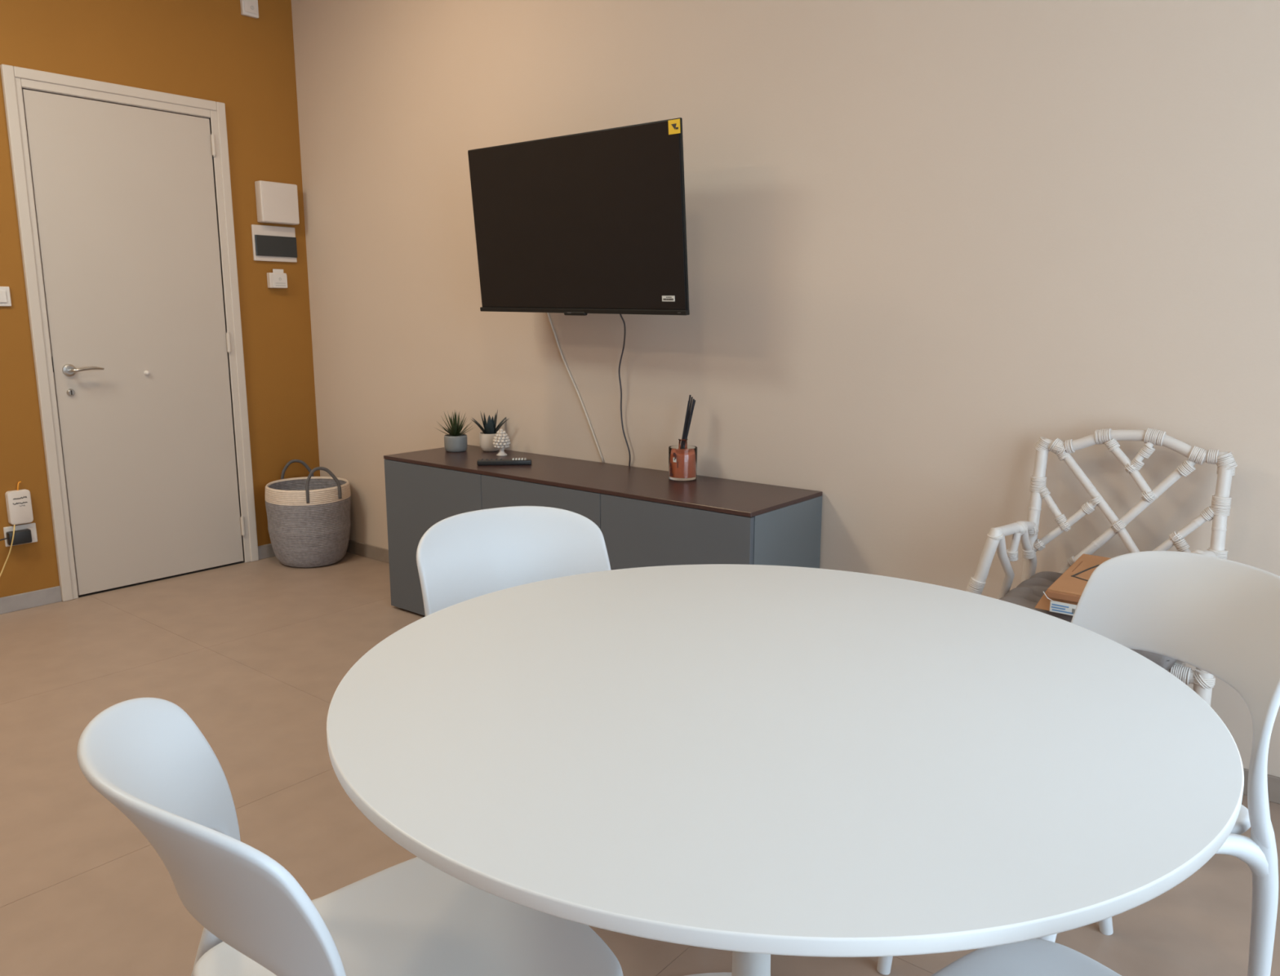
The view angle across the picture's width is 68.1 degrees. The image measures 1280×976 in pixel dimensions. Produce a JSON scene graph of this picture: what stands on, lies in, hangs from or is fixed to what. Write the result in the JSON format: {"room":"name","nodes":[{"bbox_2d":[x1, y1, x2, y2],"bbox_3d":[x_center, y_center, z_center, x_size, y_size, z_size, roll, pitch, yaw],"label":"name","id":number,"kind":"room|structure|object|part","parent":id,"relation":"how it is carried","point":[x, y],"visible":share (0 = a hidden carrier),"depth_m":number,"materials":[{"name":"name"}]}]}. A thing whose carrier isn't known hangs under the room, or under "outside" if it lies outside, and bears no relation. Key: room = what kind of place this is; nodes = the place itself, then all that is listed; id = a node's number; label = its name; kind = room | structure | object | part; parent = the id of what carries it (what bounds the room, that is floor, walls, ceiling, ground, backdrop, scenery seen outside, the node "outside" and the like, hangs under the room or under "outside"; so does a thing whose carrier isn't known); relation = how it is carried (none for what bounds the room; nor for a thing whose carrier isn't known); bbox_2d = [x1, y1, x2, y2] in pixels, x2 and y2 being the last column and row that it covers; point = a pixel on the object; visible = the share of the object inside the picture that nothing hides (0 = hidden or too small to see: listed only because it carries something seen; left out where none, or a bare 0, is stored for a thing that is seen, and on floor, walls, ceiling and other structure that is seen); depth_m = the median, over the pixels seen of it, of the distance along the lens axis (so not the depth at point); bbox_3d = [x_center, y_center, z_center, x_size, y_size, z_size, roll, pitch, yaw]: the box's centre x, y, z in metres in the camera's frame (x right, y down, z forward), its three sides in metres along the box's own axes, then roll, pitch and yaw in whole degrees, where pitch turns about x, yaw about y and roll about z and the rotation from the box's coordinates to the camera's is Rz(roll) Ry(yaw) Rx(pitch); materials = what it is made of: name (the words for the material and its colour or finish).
{"room":"dining room","nodes":[
{"label":"dining room","id":0,"kind":"room"},
{"bbox_2d":[0,0,319,597],"bbox_3d":[-3.318,-0.797,2.951,0.120,2.950,5.240,8,13,38],"label":"wall","id":1,"kind":"structure","parent":0,"point":[206,50],"depth_m":4.30,"materials":[{"name":"paint"}]},
{"bbox_2d":[0,286,11,306],"bbox_3d":[-2.576,-0.765,3.779,0.014,0.078,0.110,8,13,38],"label":"light switch","id":2,"kind":"object","parent":1,"relation":"attached to","point":[5,296],"visible":1,"depth_m":3.80,"materials":[{"name":"plastic"}]},
{"bbox_2d":[0,528,31,546],"bbox_3d":[-2.708,0.370,3.790,0.034,0.332,0.507,8,13,38],"label":"power adapter","id":3,"kind":"object","parent":1,"relation":"attached to","point":[20,536],"visible":1,"depth_m":3.92,"materials":[{"name":"black plastic"}]},
{"bbox_2d":[0,481,33,577],"bbox_3d":[-2.672,0.269,3.815,0.057,0.545,0.433,8,13,38],"label":"router","id":4,"kind":"object","parent":1,"relation":"attached to","point":[19,504],"visible":1,"depth_m":3.91,"materials":[{"name":"white plastic"}]},
{"bbox_3d":[-2.685,0.361,3.796,0.032,0.372,0.362,8,13,38],"label":"cord","id":5,"kind":"part","parent":4,"relation":"part of","materials":[{"name":"plastic"}]},
{"bbox_2d":[3,523,37,546],"bbox_3d":[-2.584,0.195,3.950,0.012,0.082,0.118,8,13,38],"label":"wall socket","id":6,"kind":"object","parent":1,"relation":"attached to","point":[32,526],"visible":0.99,"depth_m":3.96,"materials":[{"name":"plastic"}]},
{"bbox_2d":[0,64,258,601],"bbox_3d":[-2.241,-0.650,4.264,0.180,2.185,0.903,8,13,38],"label":"door","id":7,"kind":"structure","parent":1,"relation":"in","point":[123,193],"depth_m":4.20,"materials":[{"name":"paint"}]},
{"bbox_3d":[-2.418,-0.499,4.012,0.012,0.053,0.053,8,13,38],"label":"handle","id":8,"kind":"part","parent":7,"relation":"part of","materials":[{"name":"silver metal"}]},
{"bbox_3d":[-2.361,-0.507,4.036,0.052,0.021,0.130,8,13,38],"label":"lever","id":9,"kind":"part","parent":7,"relation":"part of","materials":[{"name":"silver metal"}]},
{"bbox_2d":[0,543,275,614],"bbox_3d":[-3.273,0.628,3.170,0.010,0.068,4.990,8,13,38],"label":"baseboard","id":10,"kind":"structure","parent":1,"relation":"attached to","point":[20,602],"depth_m":4.02,"materials":[{"name":"grey stone"}]},
{"bbox_2d":[240,0,258,18],"bbox_3d":[-1.827,-2.254,4.430,0.025,0.088,0.080,8,13,38],"label":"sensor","id":11,"kind":"object","parent":1,"relation":"attached to","point":[249,8],"visible":1,"depth_m":4.42,"materials":[{"name":"plastic"}]},
{"bbox_2d":[251,224,297,262],"bbox_3d":[-1.799,-1.203,4.665,0.021,0.170,0.228,8,13,38],"label":"box","id":12,"kind":"object","parent":1,"relation":"attached to","point":[269,243],"visible":1,"depth_m":4.65,"materials":[{"name":"white plastic"}]},
{"bbox_2d":[266,269,287,288],"bbox_3d":[-1.797,-1.037,4.687,0.035,0.092,0.092,8,13,38],"label":"switch","id":13,"kind":"object","parent":1,"relation":"attached to","point":[276,279],"visible":1,"depth_m":4.67,"materials":[{"name":"white plastic"}]},
{"bbox_2d":[254,180,299,225],"bbox_3d":[-1.774,-1.393,4.632,0.056,0.192,0.196,8,13,38],"label":"wall box","id":14,"kind":"object","parent":1,"relation":"attached to","point":[276,202],"visible":1,"depth_m":4.60,"materials":[{"name":"white plastic"}]},
{"bbox_2d":[444,434,467,452],"bbox_3d":[-0.782,-0.191,4.018,0.097,0.068,0.097,8,13,38],"label":"pot","id":15,"kind":"object","parent":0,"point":[452,442],"depth_m":3.98,"materials":[{"name":"grey ceramic"}]},
{"bbox_2d":[479,432,498,452],"bbox_3d":[-0.636,-0.196,4.020,0.093,0.077,0.093,8,13,38],"label":"pot","id":16,"kind":"object","parent":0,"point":[486,439],"depth_m":3.98,"materials":[{"name":"white ceramic"}]},
{"bbox_2d":[0,551,1279,975],"bbox_3d":[-1.061,1.050,1.428,5.940,0.120,5.240,8,13,38],"label":"floor","id":17,"kind":"structure","parent":0,"point":[256,654],"depth_m":2.47,"materials":[{"name":"tile"}]},
{"bbox_2d":[265,459,351,567],"bbox_3d":[-1.652,0.120,4.732,0.422,0.498,0.404,8,13,38],"label":"rope basket","id":18,"kind":"object","parent":17,"relation":"on","point":[308,517],"visible":1,"depth_m":4.59,"materials":[{"name":"grey fabric"}]},
{"bbox_3d":[-1.760,-0.071,4.856,0.166,0.155,0.018,-7,13,-33],"label":"handle","id":19,"kind":"part","parent":18,"relation":"part of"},
{"bbox_3d":[-1.532,-0.021,4.565,0.176,0.164,0.036,-9,14,-41],"label":"handle","id":20,"kind":"part","parent":18,"relation":"part of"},
{"bbox_2d":[76,697,623,975],"bbox_3d":[-0.316,0.630,1.156,0.568,0.811,0.446,-8,13,-36],"label":"dining chair","id":21,"kind":"object","parent":17,"relation":"on","point":[148,757],"visible":0.94,"depth_m":1.15,"materials":[{"name":"white plastic"}]},
{"bbox_3d":[-0.576,0.782,1.231,0.037,0.484,0.122,6,12,31],"label":"leg","id":22,"kind":"part","parent":21,"relation":"part of","materials":[{"name":"white plastic"}]},
{"bbox_3d":[-0.470,0.462,1.008,0.184,0.426,0.446,-8,13,-36],"label":"backrest","id":23,"kind":"part","parent":21,"relation":"part of","materials":[{"name":"white plastic"}]},
{"bbox_3d":[-0.284,0.598,1.173,0.451,0.033,0.419,-8,13,-36],"label":"seat","id":24,"kind":"part","parent":21,"relation":"part of","materials":[{"name":"white plastic"}]},
{"bbox_2d":[416,506,611,616],"bbox_3d":[-0.175,0.486,1.932,0.446,0.811,0.568,-7,13,-34],"label":"dining chair","id":25,"kind":"object","parent":17,"relation":"on","point":[464,557],"visible":0.18,"depth_m":2.06,"materials":[{"name":"white plastic"}]},
{"bbox_2d":[383,444,822,616],"bbox_3d":[-0.227,0.261,3.568,1.782,0.654,0.436,8,13,38],"label":"sideboard","id":26,"kind":"object","parent":17,"relation":"on","point":[645,517],"visible":0.35,"depth_m":3.19,"materials":[{"name":"grey wood"}]},
{"bbox_3d":[-0.820,0.223,3.778,0.592,0.626,0.018,8,13,38],"label":"door","id":27,"kind":"part","parent":26,"relation":"part of","materials":[{"name":"grey wood"}]},
{"bbox_2d":[435,412,471,452],"bbox_3d":[-0.781,-0.245,4.005,0.163,0.178,0.170,8,13,38],"label":"potted succulent","id":28,"kind":"object","parent":26,"relation":"on","point":[454,442],"visible":1,"depth_m":3.98,"materials":[{"name":"green plant"}]},
{"bbox_2d":[470,410,508,452],"bbox_3d":[-0.635,-0.246,4.008,0.165,0.180,0.098,-2,11,-11],"label":"aloe","id":29,"kind":"object","parent":26,"relation":"on","point":[486,438],"visible":0.88,"depth_m":3.99,"materials":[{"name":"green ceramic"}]},
{"bbox_2d":[493,428,510,456],"bbox_3d":[-0.569,-0.188,3.888,0.073,0.111,0.073,8,13,38],"label":"pine cone","id":30,"kind":"object","parent":26,"relation":"on","point":[501,441],"visible":1,"depth_m":3.87,"materials":[{"name":"white ceramic"}]},
{"bbox_2d":[476,457,531,465],"bbox_3d":[-0.525,-0.102,3.666,0.208,0.022,0.044,-1,11,-5],"label":"remote control","id":31,"kind":"object","parent":26,"relation":"on","point":[525,461],"visible":1,"depth_m":3.65,"materials":[{"name":"black plastic"}]},
{"bbox_3d":[-0.358,0.292,3.410,0.592,0.626,0.018,8,13,38],"label":"door","id":32,"kind":"part","parent":26,"relation":"part of","materials":[{"name":"grey wood"}]},
{"bbox_3d":[0.103,0.361,3.042,0.592,0.626,0.018,8,13,38],"label":"door","id":33,"kind":"part","parent":26,"relation":"part of","materials":[{"name":"grey wood"}]},
{"bbox_2d":[668,395,697,480],"bbox_3d":[0.151,-0.178,3.330,0.102,0.296,0.104,8,13,38],"label":"reed diffuser","id":34,"kind":"object","parent":26,"relation":"on","point":[682,458],"visible":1,"depth_m":3.31,"materials":[{"name":"orange glass"}]},
{"bbox_2d":[326,564,1244,975],"bbox_3d":[0.164,0.621,1.381,1.141,0.745,1.141,8,13,38],"label":"round dining table","id":35,"kind":"object","parent":17,"relation":"on","point":[755,762],"visible":1,"depth_m":1.05,"materials":[{"name":"white laminate"}]},
{"bbox_2d":[930,938,1121,975],"bbox_3d":[0.483,0.672,0.938,0.446,0.811,0.568,-7,13,-35],"label":"dining chair","id":36,"kind":"object","parent":17,"relation":"on","point":[1035,957],"visible":0.94,"depth_m":1.17,"materials":[{"name":"white plastic"}]},
{"bbox_2d":[876,551,1279,975],"bbox_3d":[0.774,0.544,1.630,0.568,0.811,0.446,-3,11,-15],"label":"dining chair","id":37,"kind":"object","parent":17,"relation":"on","point":[1219,617],"visible":0.42,"depth_m":1.61,"materials":[{"name":"white plastic"}]},
{"bbox_3d":[0.502,0.701,1.779,0.104,0.445,0.042,-3,11,-15],"label":"leg","id":38,"kind":"part","parent":37,"relation":"part of","materials":[{"name":"white plastic"}]},
{"bbox_3d":[0.597,0.766,1.429,0.104,0.445,0.042,-3,11,-15],"label":"leg","id":39,"kind":"part","parent":37,"relation":"part of","materials":[{"name":"white plastic"}]},
{"bbox_3d":[0.899,0.662,1.889,0.122,0.484,0.037,1,11,7],"label":"leg","id":40,"kind":"part","parent":37,"relation":"part of","materials":[{"name":"white plastic"}]},
{"bbox_3d":[0.960,0.346,1.644,0.184,0.426,0.446,-3,11,-15],"label":"backrest","id":41,"kind":"part","parent":37,"relation":"part of","materials":[{"name":"white plastic"}]},
{"bbox_3d":[0.736,0.518,1.615,0.451,0.033,0.419,-3,11,-15],"label":"seat","id":42,"kind":"part","parent":37,"relation":"part of","materials":[{"name":"white plastic"}]},
{"bbox_3d":[0.794,0.600,1.445,0.424,0.129,0.039,-2,11,-12],"label":"rail","id":43,"kind":"part","parent":37,"relation":"part of","materials":[{"name":"white plastic"}]},
{"bbox_3d":[0.999,0.730,1.524,0.122,0.484,0.037,-8,13,-36],"label":"leg","id":44,"kind":"part","parent":37,"relation":"part of","materials":[{"name":"white plastic"}]},
{"bbox_2d":[965,427,1237,706],"bbox_3d":[1.153,0.334,2.394,0.590,0.946,0.441,8,13,38],"label":"rattan armchair","id":45,"kind":"object","parent":17,"relation":"on","point":[1203,682],"visible":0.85,"depth_m":2.44,"materials":[{"name":"white wood"}]},
{"bbox_3d":[0.859,0.226,2.399,0.104,0.259,0.038,0,11,2],"label":"arm post","id":46,"kind":"part","parent":45,"relation":"part of","materials":[{"name":"white paint"}]},
{"bbox_3d":[0.987,0.110,2.489,0.033,0.061,0.289,8,13,38],"label":"armrest","id":47,"kind":"part","parent":45,"relation":"part of","materials":[{"name":"white wicker"}]},
{"bbox_3d":[1.081,0.317,2.643,0.035,0.889,0.123,7,12,32],"label":"post","id":48,"kind":"part","parent":45,"relation":"part of","materials":[{"name":"white wicker"}]},
{"bbox_2d":[998,571,1176,671],"bbox_3d":[1.106,0.306,2.305,0.419,0.103,0.396,8,13,38],"label":"seat cushion","id":49,"kind":"object","parent":45,"relation":"on","point":[1028,593],"visible":0.12,"depth_m":2.32,"materials":[{"name":"grey fabric"}]},
{"bbox_2d":[1035,554,1111,616],"bbox_3d":[1.132,0.239,2.252,0.314,0.051,0.427,8,13,38],"label":"cardboard box","id":50,"kind":"object","parent":49,"relation":"on","point":[1063,596],"visible":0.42,"depth_m":2.18,"materials":[{"name":"cardboard"}]},
{"bbox_3d":[1.277,-0.114,2.465,0.439,0.077,0.039,8,13,38],"label":"rail","id":51,"kind":"part","parent":45,"relation":"part of","materials":[{"name":"white wicker"}]},
{"bbox_3d":[1.029,0.390,2.250,0.543,0.032,0.033,8,13,38],"label":"seat rail","id":52,"kind":"part","parent":45,"relation":"part of","materials":[{"name":"white paint"}]},
{"bbox_3d":[1.240,0.629,2.116,0.042,0.463,0.043,8,13,38],"label":"leg","id":53,"kind":"part","parent":45,"relation":"part of","materials":[{"name":"white paint"}]},
{"bbox_3d":[1.320,0.172,2.226,0.033,0.061,0.289,8,13,38],"label":"armrest","id":54,"kind":"part","parent":45,"relation":"part of","materials":[{"name":"white paint"}]},
{"bbox_3d":[1.423,0.368,2.370,0.048,0.889,0.122,8,13,38],"label":"post","id":55,"kind":"part","parent":45,"relation":"part of","materials":[{"name":"white paint"}]},
{"bbox_2d":[291,0,1279,777],"bbox_3d":[0.601,-0.813,3.065,5.820,2.950,0.120,8,13,38],"label":"wall","id":56,"kind":"structure","parent":0,"point":[928,242],"depth_m":2.94,"materials":[{"name":"beige paint"}]},
{"bbox_2d":[546,312,604,462],"bbox_3d":[-0.263,-0.417,3.764,0.312,0.608,0.010,8,13,38],"label":"cable trunking","id":57,"kind":"object","parent":56,"relation":"attached to","point":[548,314],"visible":0.91,"depth_m":3.76,"materials":[{"name":"white plastic"}]},
{"bbox_2d":[467,117,689,466],"bbox_3d":[-0.155,-0.639,3.421,1.026,1.178,0.335,9,14,41],"label":"television","id":58,"kind":"object","parent":56,"relation":"attached to","point":[584,224],"visible":1,"depth_m":3.21,"materials":[{"name":"black plastic"}]},
{"bbox_3d":[-0.054,-0.363,3.446,0.046,0.627,0.309,0,11,-2],"label":"power cord","id":59,"kind":"part","parent":58,"relation":"part of","materials":[{"name":"plastic"}]},
{"bbox_2d":[346,539,1279,804],"bbox_3d":[0.512,0.606,3.316,5.700,0.068,0.010,8,13,38],"label":"baseboard","id":60,"kind":"structure","parent":56,"relation":"attached to","point":[375,553],"depth_m":4.74,"materials":[{"name":"stone"}]}
]}

